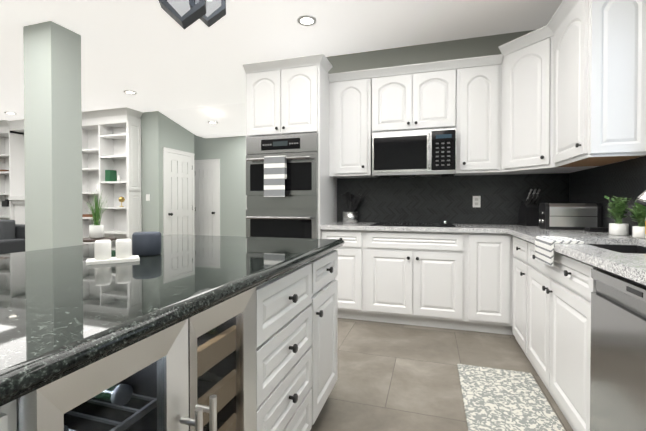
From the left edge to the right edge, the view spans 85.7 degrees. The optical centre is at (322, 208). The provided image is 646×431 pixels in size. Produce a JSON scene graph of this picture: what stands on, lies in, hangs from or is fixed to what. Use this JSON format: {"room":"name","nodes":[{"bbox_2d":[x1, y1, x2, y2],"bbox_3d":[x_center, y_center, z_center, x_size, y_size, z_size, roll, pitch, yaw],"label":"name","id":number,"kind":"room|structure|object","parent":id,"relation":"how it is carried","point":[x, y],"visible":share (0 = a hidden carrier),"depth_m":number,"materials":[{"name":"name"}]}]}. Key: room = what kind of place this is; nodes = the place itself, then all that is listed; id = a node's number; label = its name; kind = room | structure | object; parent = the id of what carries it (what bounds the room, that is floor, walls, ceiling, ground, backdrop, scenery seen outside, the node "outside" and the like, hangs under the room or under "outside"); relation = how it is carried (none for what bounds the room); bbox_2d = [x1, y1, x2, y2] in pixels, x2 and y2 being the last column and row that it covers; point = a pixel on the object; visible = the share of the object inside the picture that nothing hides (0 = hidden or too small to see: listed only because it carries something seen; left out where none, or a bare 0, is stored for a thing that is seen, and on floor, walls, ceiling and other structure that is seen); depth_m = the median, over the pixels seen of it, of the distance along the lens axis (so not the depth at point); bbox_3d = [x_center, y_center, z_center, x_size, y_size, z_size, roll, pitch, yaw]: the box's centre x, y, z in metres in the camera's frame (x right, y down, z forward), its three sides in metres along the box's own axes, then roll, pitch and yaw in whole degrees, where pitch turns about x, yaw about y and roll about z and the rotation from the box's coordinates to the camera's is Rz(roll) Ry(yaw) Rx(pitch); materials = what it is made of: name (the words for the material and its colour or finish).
{"room":"kitchen","nodes":[
{"label":"kitchen","id":0,"kind":"room"},
{"bbox_2d":[23,21,82,250],"bbox_3d":[-2.627,-0.325,3.404,0.360,2.800,0.290,0,1,17],"label":"pillar","id":1,"kind":"structure","parent":0,"point":[52,129],"depth_m":3.28,"materials":[{"name":"grey paint"}]},
{"bbox_2d":[141,112,153,231],"bbox_3d":[-5.561,-0.368,7.159,5.220,2.800,0.120,0,1,17],"label":"wall","id":2,"kind":"structure","parent":0,"point":[147,161],"depth_m":6.37,"materials":[{"name":"grey paint"}]},
{"bbox_2d":[153,111,193,235],"bbox_3d":[-2.880,-0.364,6.794,0.120,2.800,1.000,0,1,17],"label":"wall","id":3,"kind":"structure","parent":0,"point":[169,133],"depth_m":6.36,"materials":[{"name":"grey paint"}]},
{"bbox_2d":[162,147,194,234],"bbox_3d":[-2.768,-0.046,6.799,0.089,2.163,0.886,0,1,17],"label":"closet door","id":4,"kind":"structure","parent":3,"relation":"in","point":[178,194],"depth_m":6.76,"materials":[{"name":"white paint"}]},
{"bbox_2d":[159,103,245,137],"bbox_3d":[-1.412,-1.640,6.535,2.828,0.239,1.399,0,1,17],"label":"ceiling soffit","id":5,"kind":"structure","parent":0,"point":[230,119],"depth_m":6.49,"materials":[{"name":"white paint"}]},
{"bbox_2d":[194,134,245,236],"bbox_3d":[-1.952,-0.372,7.512,4.670,2.800,0.120,0,1,17],"label":"wall","id":6,"kind":"structure","parent":0,"point":[229,153],"depth_m":7.46,"materials":[{"name":"grey paint"}]},
{"bbox_2d":[194,159,219,235],"bbox_3d":[-2.567,-0.020,7.594,0.706,2.093,0.089,0,1,17],"label":"hall door","id":7,"kind":"structure","parent":6,"relation":"in","point":[207,195],"depth_m":7.61,"materials":[{"name":"white paint"}]},
{"bbox_2d":[0,0,562,120],"bbox_3d":[-3.582,-1.772,3.174,11.700,0.100,9.700,0,1,17],"label":"ceiling","id":8,"kind":"structure","parent":0,"point":[153,55],"depth_m":3.48,"materials":[{"name":"white paint"}]},
{"bbox_2d":[123,90,136,94],"bbox_3d":[-2.889,-1.740,5.221,0.176,0.012,0.176,0,1,17],"label":"recessed light","id":9,"kind":"object","parent":8,"relation":"in","point":[129,92],"visible":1,"depth_m":5.21,"materials":[{"name":"white paint"}]},
{"bbox_2d":[158,0,205,29],"bbox_3d":[-0.733,-1.331,1.820,0.225,0.749,0.110,0,1,-13],"label":"pendant light","id":10,"kind":"object","parent":8,"relation":"hanging from","point":[196,12],"visible":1,"depth_m":1.80,"materials":[{"name":"grey metal"}]},
{"bbox_2d":[189,0,225,26],"bbox_3d":[-0.756,-1.462,2.292,0.225,0.499,0.110,0,1,-13],"label":"pendant light","id":11,"kind":"object","parent":8,"relation":"hanging from","point":[219,13],"visible":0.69,"depth_m":2.28,"materials":[{"name":"grey metal"}]},
{"bbox_2d":[297,15,315,25],"bbox_3d":[-0.147,-1.716,3.184,0.176,0.012,0.176,0,1,17],"label":"recessed light","id":12,"kind":"object","parent":8,"relation":"in","point":[306,20],"visible":0.92,"depth_m":3.18,"materials":[{"name":"white paint"}]},
{"bbox_2d":[310,318,572,430],"bbox_3d":[-3.582,1.128,3.208,11.700,0.100,9.700,0,1,17],"label":"floor","id":13,"kind":"structure","parent":0,"point":[397,377],"depth_m":2.30,"materials":[{"name":"tile"}]},
{"bbox_2d":[0,400,16,430],"bbox_3d":[-0.905,0.670,0.402,0.965,0.878,0.412,0,1,17],"label":"base cabinet","id":14,"kind":"object","parent":13,"relation":"on","point":[8,412],"depth_m":0.45,"materials":[{"name":"white paint"}]},
{"bbox_2d":[16,287,256,430],"bbox_3d":[-0.543,0.667,0.824,0.640,0.874,0.600,0,1,17],"label":"wine cooler","id":15,"kind":"object","parent":14,"relation":"in","point":[196,372],"visible":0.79,"depth_m":0.73,"materials":[{"name":"silver metal"}]},
{"bbox_2d":[0,120,24,219],"bbox_3d":[-6.872,-0.368,7.303,1.290,2.795,0.374,0,1,17],"label":"built-in bookshelf","id":16,"kind":"object","parent":13,"relation":"on","point":[12,179],"visible":0.42,"depth_m":7.16,"materials":[{"name":"white paint"}]},
{"bbox_2d":[2,199,8,206],"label":"decor","id":17,"kind":"object","parent":16,"relation":"on","point":[5,203],"depth_m":7.13,"materials":[{"name":"black"}]},
{"bbox_2d":[0,220,24,253],"bbox_3d":[-5.530,0.606,5.031,2.900,0.899,0.950,0,1,17],"label":"sofa","id":18,"kind":"object","parent":13,"relation":"on","point":[12,236],"visible":0.21,"depth_m":4.76,"materials":[{"name":"grey fabric"}]},
{"bbox_2d":[8,119,24,223],"bbox_3d":[-5.443,-0.363,6.881,1.688,2.795,0.338,0,1,17],"label":"fireplace mantel","id":19,"kind":"object","parent":13,"relation":"on","point":[18,202],"visible":0.12,"depth_m":6.98,"materials":[{"name":"white paint"}]},
{"bbox_2d":[83,237,115,241],"bbox_3d":[-2.765,0.715,4.259,0.420,0.700,0.420,0,1,17],"label":"round side table","id":20,"kind":"object","parent":13,"relation":"on","point":[88,239],"visible":0.25,"depth_m":4.17,"materials":[{"name":"brown wood"}]},
{"bbox_2d":[85,193,109,238],"bbox_3d":[-2.764,0.068,4.252,0.346,0.593,0.351,0,1,17],"label":"potted plant","id":21,"kind":"object","parent":20,"relation":"on","point":[96,230],"visible":0.98,"depth_m":4.21,"materials":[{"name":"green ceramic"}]},
{"bbox_2d":[82,107,142,244],"bbox_3d":[-3.986,-0.358,6.413,1.370,2.795,0.374,0,1,17],"label":"built-in bookshelf","id":22,"kind":"object","parent":13,"relation":"on","point":[111,139],"visible":0.52,"depth_m":6.40,"materials":[{"name":"white paint"}]},
{"bbox_2d":[82,214,92,216],"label":"decor","id":23,"kind":"object","parent":22,"relation":"on","point":[83,215],"depth_m":6.48,"materials":[{"name":"brown"}]},
{"bbox_2d":[105,170,120,180],"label":"decor","id":24,"kind":"object","parent":22,"relation":"on","point":[111,175],"depth_m":6.32,"materials":[{"name":"green"}]},
{"bbox_2d":[118,196,124,206],"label":"decor","id":25,"kind":"object","parent":22,"relation":"on","point":[121,199],"depth_m":6.29,"materials":[{"name":"gold metal"}]},
{"bbox_2d":[256,258,315,430],"bbox_3d":[-0.587,0.658,1.436,0.965,0.878,0.536,0,1,17],"label":"base cabinet","id":26,"kind":"object","parent":13,"relation":"on","point":[296,343],"depth_m":1.28,"materials":[{"name":"white paint"}]},
{"bbox_2d":[242,54,336,238],"bbox_3d":[-0.300,-0.192,3.733,0.857,2.524,0.701,0,1,17],"label":"tall cabinet","id":27,"kind":"object","parent":13,"relation":"on","point":[287,96],"visible":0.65,"depth_m":3.44,"materials":[{"name":"white paint"}]},
{"bbox_2d":[246,133,317,238],"bbox_3d":[-0.337,-0.078,3.706,0.756,1.296,0.712,0,1,17],"label":"double wall oven","id":28,"kind":"object","parent":27,"relation":"in","point":[293,213],"visible":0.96,"depth_m":3.41,"materials":[{"name":"silver metal"}]},
{"bbox_2d":[264,155,286,196],"bbox_3d":[-0.463,-0.312,3.379,0.220,0.396,0.054,0,1,17],"label":"towel","id":29,"kind":"object","parent":28,"relation":"hanging from","point":[275,172],"visible":0.96,"depth_m":3.36,"materials":[{"name":"grey fabric"}]},
{"bbox_2d":[316,250,337,418],"bbox_3d":[-0.441,0.653,1.910,0.965,0.878,0.456,0,1,17],"label":"base cabinet","id":30,"kind":"object","parent":13,"relation":"on","point":[326,264],"depth_m":1.76,"materials":[{"name":"white paint"}]},
{"bbox_2d":[0,234,344,406],"bbox_3d":[-0.872,0.208,0.792,1.205,0.034,2.900,0,1,17],"label":"countertop","id":31,"kind":"structure","parent":30,"relation":"on","point":[65,311],"depth_m":0.80,"materials":[{"name":"stone"}]},
{"bbox_2d":[86,239,139,264],"bbox_3d":[-0.729,0.147,1.213,0.156,0.077,0.080,0,1,-32],"label":"tray","id":32,"kind":"object","parent":31,"relation":"on","point":[102,251],"visible":1,"depth_m":1.19,"materials":[{"name":"white ceramic"}]},
{"bbox_2d":[132,231,160,255],"bbox_3d":[-0.699,0.139,1.385,0.104,0.089,0.104,0,1,17],"label":"speaker","id":33,"kind":"object","parent":31,"relation":"on","point":[146,243],"visible":0.96,"depth_m":1.34},
{"bbox_2d":[321,229,364,319],"bbox_3d":[0.273,0.636,3.610,0.425,0.872,0.618,0,1,17],"label":"base cabinet","id":34,"kind":"object","parent":13,"relation":"on","point":[350,277],"depth_m":3.30,"materials":[{"name":"white paint"}]},
{"bbox_2d":[365,230,468,330],"bbox_3d":[0.897,0.638,3.418,0.880,0.872,0.618,0,1,17],"label":"base cabinet","id":35,"kind":"object","parent":13,"relation":"on","point":[457,280],"depth_m":3.12,"materials":[{"name":"white paint"}]},
{"bbox_2d":[320,222,503,232],"bbox_3d":[0.825,0.180,3.415,1.590,0.039,0.640,0,1,17],"label":"countertop","id":36,"kind":"structure","parent":35,"relation":"on","point":[467,228],"depth_m":3.15,"materials":[{"name":"grey stone"}]},
{"bbox_2d":[341,191,362,222],"bbox_3d":[0.326,-0.015,3.753,0.230,0.341,0.242,0,1,17],"label":"utensil crock","id":37,"kind":"object","parent":36,"relation":"on","point":[356,198],"visible":1,"depth_m":3.71,"materials":[{"name":"silver metal"}]},
{"bbox_2d":[370,222,454,226],"bbox_3d":[0.878,0.156,3.408,0.750,0.007,0.500,0,1,17],"label":"glass cooktop","id":38,"kind":"object","parent":36,"relation":"in","point":[412,224],"visible":1,"depth_m":3.34,"materials":[{"name":"black glass"}]},
{"bbox_2d":[469,233,512,334],"bbox_3d":[1.480,0.640,3.239,0.340,0.872,0.618,0,1,17],"label":"base cabinet","id":39,"kind":"object","parent":13,"relation":"on","point":[490,254],"depth_m":2.94,"materials":[{"name":"white paint"}]},
{"bbox_2d":[457,364,564,430],"bbox_3d":[0.842,1.092,1.360,0.453,0.011,2.075,0,1,17],"label":"kitchen mat","id":40,"kind":"object","parent":13,"relation":"on","point":[494,399],"visible":0.98,"depth_m":1.94,"materials":[{"name":"beige fabric"}]},
{"bbox_2d":[512,236,523,351],"bbox_3d":[1.785,0.647,2.570,0.617,0.872,0.510,0,1,17],"label":"base cabinet","id":41,"kind":"object","parent":13,"relation":"on","point":[518,243],"depth_m":2.65,"materials":[{"name":"white paint"}]},
{"bbox_2d":[500,225,645,284],"bbox_3d":[1.052,0.310,0.261,0.645,0.227,6.536,0,1,17],"label":"countertop","id":42,"kind":"structure","parent":41,"relation":"on","point":[622,256],"depth_m":1.74,"materials":[{"name":"grey stone"}]},
{"bbox_2d":[518,189,540,225],"bbox_3d":[1.934,-0.008,3.251,0.120,0.340,0.244,0,1,9],"label":"knife block","id":43,"kind":"object","parent":42,"relation":"on","point":[528,212],"visible":1,"depth_m":3.21,"materials":[{"name":"black plastic"}]},
{"bbox_2d":[535,236,584,265],"bbox_3d":[1.279,0.228,1.898,0.147,0.134,0.280,0,1,17],"label":"towel","id":44,"kind":"object","parent":42,"relation":"on","point":[544,249],"visible":1,"depth_m":1.87,"materials":[{"name":"white fabric"}]},
{"bbox_2d":[538,203,601,229],"bbox_3d":[1.957,0.061,2.786,0.391,0.212,0.170,0,1,17],"label":"toaster","id":45,"kind":"object","parent":42,"relation":"on","point":[567,216],"visible":0.96,"depth_m":2.71,"materials":[{"name":"silver metal"}]},
{"bbox_2d":[585,227,608,231],"bbox_3d":[2.000,0.155,2.549,0.120,0.030,0.070,0,1,12],"label":"dish","id":46,"kind":"object","parent":42,"relation":"on","point":[595,229],"visible":1,"depth_m":2.52,"materials":[{"name":"black plastic"}]},
{"bbox_2d":[604,196,630,235],"bbox_3d":[1.916,0.043,2.272,0.124,0.260,0.158,0,1,17],"label":"potted plant","id":47,"kind":"object","parent":42,"relation":"on","point":[617,212],"visible":1,"depth_m":2.25,"materials":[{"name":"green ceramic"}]},
{"bbox_2d":[627,199,645,237],"bbox_3d":[1.881,0.059,2.083,0.119,0.232,0.156,0,1,17],"label":"potted plant","id":48,"kind":"object","parent":42,"relation":"on","point":[639,214],"visible":0.98,"depth_m":2.07,"materials":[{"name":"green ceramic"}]},
{"bbox_2d":[635,190,645,205],"bbox_3d":[1.600,-0.025,1.522,0.302,0.414,0.252,0,1,17],"label":"gooseneck faucet","id":49,"kind":"object","parent":42,"relation":"on","point":[641,198],"visible":1,"depth_m":1.63,"materials":[{"name":"silver metal"}]},
{"bbox_2d":[524,240,596,430],"bbox_3d":[1.557,0.656,1.831,0.617,0.872,1.036,0,1,17],"label":"base cabinet","id":50,"kind":"object","parent":13,"relation":"on","point":[551,328],"depth_m":1.78,"materials":[{"name":"white paint"}]},
{"bbox_2d":[590,267,645,430],"bbox_3d":[1.047,0.664,1.124,0.090,0.874,0.606,0,1,17],"label":"dishwasher","id":51,"kind":"object","parent":50,"relation":"attached to","point":[618,361],"visible":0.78,"depth_m":1.22,"materials":[{"name":"silver metal"}]},
{"bbox_2d":[326,30,569,224],"bbox_3d":[0.916,-0.329,3.789,3.246,2.800,0.120,0,1,17],"label":"wall","id":52,"kind":"structure","parent":0,"point":[450,50],"depth_m":3.67,"materials":[{"name":"grey paint"}]},
{"bbox_2d":[328,70,374,177],"bbox_3d":[0.318,-0.860,3.725,0.434,1.045,0.338,0,1,17],"label":"upper cabinet","id":53,"kind":"object","parent":52,"relation":"attached to","point":[350,93],"depth_m":3.56,"materials":[{"name":"white paint"}]},
{"bbox_2d":[372,59,459,132],"bbox_3d":[0.915,-1.061,3.539,0.795,0.639,0.338,0,1,17],"label":"upper cabinet","id":54,"kind":"object","parent":52,"relation":"attached to","point":[421,96],"depth_m":3.37,"materials":[{"name":"white paint"}]},
{"bbox_2d":[372,128,455,178],"bbox_3d":[0.904,-0.531,3.476,0.771,0.414,0.462,0,1,17],"label":"over-the-range microwave","id":55,"kind":"object","parent":54,"relation":"attached to","point":[418,154],"visible":1,"depth_m":3.30,"materials":[{"name":"silver metal"}]},
{"bbox_2d":[337,173,568,224],"bbox_3d":[1.226,-0.100,3.628,2.280,0.514,0.009,0,1,17],"label":"tile backsplash","id":56,"kind":"structure","parent":52,"relation":"attached to","point":[425,200],"depth_m":3.60,"materials":[{"name":"black tile"}]},
{"bbox_2d":[473,196,480,206],"bbox_3d":[1.552,-0.069,3.521,0.072,0.115,0.005,0,1,17],"label":"outlet","id":57,"kind":"object","parent":56,"relation":"attached to","point":[476,201],"visible":1,"depth_m":3.52,"materials":[{"name":"white plastic"}]},
{"bbox_2d":[454,54,502,175],"bbox_3d":[1.483,-0.856,3.366,0.384,1.045,0.338,0,1,17],"label":"upper cabinet","id":58,"kind":"object","parent":52,"relation":"attached to","point":[463,96],"depth_m":3.21,"materials":[{"name":"white paint"}]},
{"bbox_2d":[569,156,645,234],"bbox_3d":[1.904,-0.081,1.914,0.009,0.514,2.885,0,1,17],"label":"tile backsplash","id":59,"kind":"structure","parent":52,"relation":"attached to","point":[627,178],"depth_m":2.54,"materials":[{"name":"black tile"}]},
{"bbox_3d":[1.426,-0.287,0.134,0.120,2.800,6.566,0,1,17],"label":"wall","id":60,"kind":"structure","parent":0,"visible":0},
{"bbox_2d":[496,24,589,174],"bbox_3d":[1.927,-0.891,3.070,0.635,1.120,0.644,0,1,17],"label":"upper cabinet","id":61,"kind":"object","parent":60,"relation":"attached to","point":[526,118],"depth_m":2.94,"materials":[{"name":"white paint"}]},
{"bbox_2d":[552,0,645,167],"bbox_3d":[1.883,-0.884,2.411,0.330,1.120,0.639,0,1,17],"label":"upper cabinet","id":62,"kind":"object","parent":60,"relation":"attached to","point":[573,85],"depth_m":2.14,"materials":[{"name":"white paint"}]}
]}

